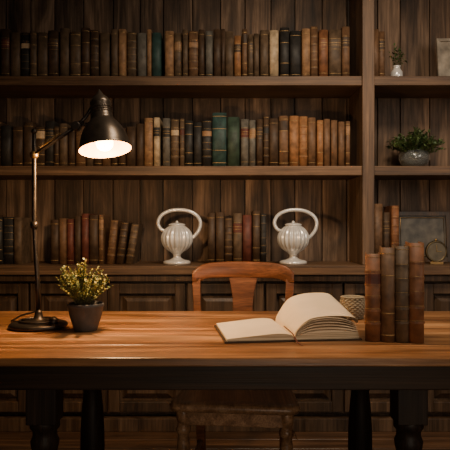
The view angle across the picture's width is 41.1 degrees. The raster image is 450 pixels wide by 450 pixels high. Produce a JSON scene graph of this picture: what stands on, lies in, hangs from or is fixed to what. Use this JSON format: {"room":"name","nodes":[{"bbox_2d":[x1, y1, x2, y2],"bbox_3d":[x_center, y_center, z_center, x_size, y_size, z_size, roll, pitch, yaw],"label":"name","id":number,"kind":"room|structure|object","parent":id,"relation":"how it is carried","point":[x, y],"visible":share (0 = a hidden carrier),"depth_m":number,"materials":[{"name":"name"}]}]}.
{"room":"office","nodes":[
{"label":"office","id":0,"kind":"room"},
{"bbox_2d":[0,432,449,449],"bbox_3d":[0.000,1.130,1.064,5.200,0.060,5.328,0,0,0],"label":"floor","id":1,"kind":"structure","parent":0,"point":[8,440],"depth_m":3.06,"materials":[{"name":"brown wood"}]},
{"bbox_2d":[0,0,449,431],"bbox_3d":[0.030,-0.240,3.380,3.940,2.680,0.480,0,0,0],"label":"bookcase","id":2,"kind":"object","parent":1,"relation":"on","point":[342,199],"visible":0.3,"depth_m":3.53,"materials":[{"name":"brown wood"}]},
{"bbox_2d":[0,214,142,263],"bbox_3d":[-1.033,0.077,3.348,1.133,0.277,0.204,0,0,0],"label":"books","id":3,"kind":"object","parent":2,"relation":"in","point":[91,237],"visible":0.98,"depth_m":3.26,"materials":[{"name":"brown leather"}]},
{"bbox_2d":[0,26,349,75],"bbox_3d":[-0.460,-0.939,3.353,2.280,0.285,0.217,0,0,0],"label":"books","id":4,"kind":"object","parent":2,"relation":"in","point":[87,52],"visible":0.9,"depth_m":3.26,"materials":[{"name":"brown leather"}]},
{"bbox_2d":[0,113,349,165],"bbox_3d":[-0.460,-0.463,3.354,2.279,0.294,0.219,0,0,0],"label":"books","id":5,"kind":"object","parent":2,"relation":"in","point":[293,140],"visible":0.77,"depth_m":3.26,"materials":[{"name":"brown leather"}]},
{"bbox_2d":[156,208,201,264],"bbox_3d":[-0.253,0.060,3.272,0.192,0.305,0.184,0,0,-43],"label":"ceramic jug","id":6,"kind":"object","parent":2,"relation":"on","point":[176,238],"visible":1,"depth_m":3.23,"materials":[{"name":"white ceramic"}]},
{"bbox_2d":[208,211,266,262],"bbox_3d":[0.066,0.068,3.351,0.321,0.289,0.206,0,0,0],"label":"books","id":7,"kind":"object","parent":2,"relation":"in","point":[249,231],"visible":0.91,"depth_m":3.26,"materials":[{"name":"brown leather"}]},
{"bbox_2d":[273,208,318,264],"bbox_3d":[0.381,0.060,3.272,0.192,0.305,0.184,0,0,-43],"label":"ceramic jug","id":8,"kind":"object","parent":2,"relation":"on","point":[293,238],"visible":1,"depth_m":3.23,"materials":[{"name":"white ceramic"}]},
{"bbox_2d":[374,29,384,75],"bbox_3d":[0.836,-0.928,3.341,0.070,0.264,0.191,0,0,0],"label":"books","id":9,"kind":"object","parent":2,"relation":"in","point":[379,37],"visible":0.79,"depth_m":3.26,"materials":[{"name":"brown leather"}]},
{"bbox_2d":[374,204,398,253],"bbox_3d":[0.879,0.048,3.341,0.136,0.327,0.194,0,0,0],"label":"books","id":10,"kind":"object","parent":2,"relation":"in","point":[386,219],"visible":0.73,"depth_m":3.26,"materials":[{"name":"brown leather"}]},
{"bbox_2d":[389,43,407,75],"bbox_3d":[0.958,-0.897,3.318,0.098,0.204,0.116,0,0,21],"label":"bud vase","id":11,"kind":"object","parent":2,"relation":"on","point":[396,71],"visible":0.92,"depth_m":3.30,"materials":[{"name":"white ceramic"}]},
{"bbox_2d":[386,127,445,165],"bbox_3d":[1.052,-0.433,3.332,0.305,0.236,0.345,0,0,0],"label":"fern","id":12,"kind":"object","parent":2,"relation":"on","point":[414,151],"visible":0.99,"depth_m":3.27,"materials":[{"name":"green plant"}]},
{"bbox_2d":[399,211,449,261],"bbox_3d":[1.130,0.068,3.435,0.320,0.290,0.052,0,0,0],"label":"picture frame","id":13,"kind":"object","parent":2,"relation":"on","point":[414,226],"visible":0.48,"depth_m":3.44,"materials":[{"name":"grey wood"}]},
{"bbox_2d":[425,239,446,263],"bbox_3d":[1.150,0.142,3.272,0.120,0.139,0.035,0,0,0],"label":"clock","id":14,"kind":"object","parent":2,"relation":"on","point":[435,251],"visible":1,"depth_m":3.26,"materials":[{"name":"gold metal"}]},
{"bbox_2d":[436,38,449,75],"bbox_3d":[1.285,-0.925,3.378,0.180,0.259,0.053,0,0,0],"label":"picture frame","id":15,"kind":"object","parent":2,"relation":"on","point":[442,44],"visible":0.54,"depth_m":3.38,"materials":[{"name":"beige paper"}]},
{"bbox_2d":[0,311,449,449],"bbox_3d":[0.000,0.725,2.010,2.240,0.750,0.859,0,0,0],"label":"wooden desk","id":16,"kind":"object","parent":1,"relation":"on","point":[128,350],"visible":0.96,"depth_m":1.66,"materials":[{"name":"brown wood"}]},
{"bbox_2d":[8,89,130,331],"bbox_3d":[-0.619,-0.059,2.116,0.610,0.819,0.319,0,0,40],"label":"desk lamp","id":17,"kind":"object","parent":16,"relation":"on","point":[103,136],"visible":1,"depth_m":2.03,"materials":[{"name":"metal"}]},
{"bbox_2d":[56,258,112,331],"bbox_3d":[-0.468,0.228,1.990,0.183,0.243,0.190,0,0,-26],"label":"potted plant","id":18,"kind":"object","parent":16,"relation":"on","point":[85,314],"visible":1,"depth_m":1.96,"materials":[{"name":"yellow plant"}]},
{"bbox_2d":[214,293,361,345],"bbox_3d":[0.194,0.293,1.912,0.421,0.112,0.366,0,0,-7],"label":"open book","id":19,"kind":"object","parent":16,"relation":"on","point":[306,316],"visible":1,"depth_m":1.85,"materials":[{"name":"beige paper"}]},
{"bbox_2d":[340,295,364,319],"bbox_3d":[0.478,0.308,2.250,0.097,0.084,0.097,0,0,0],"label":"woven basket","id":20,"kind":"object","parent":16,"relation":"on","point":[355,304],"visible":0.8,"depth_m":2.21,"materials":[{"name":"beige wicker"}]},
{"bbox_2d":[364,241,424,343],"bbox_3d":[0.523,0.201,1.868,0.174,0.296,0.182,0,0,13],"label":"books","id":21,"kind":"object","parent":16,"relation":"on","point":[394,276],"visible":1,"depth_m":1.78,"materials":[{"name":"brown leather"}]},
{"bbox_2d":[170,261,299,449],"bbox_3d":[0.056,0.630,2.404,0.482,0.940,0.501,0,0,6],"label":"wooden chair","id":22,"kind":"object","parent":1,"relation":"on","point":[200,408],"visible":0.77,"depth_m":2.27,"materials":[{"name":"brown wood"}]}
]}

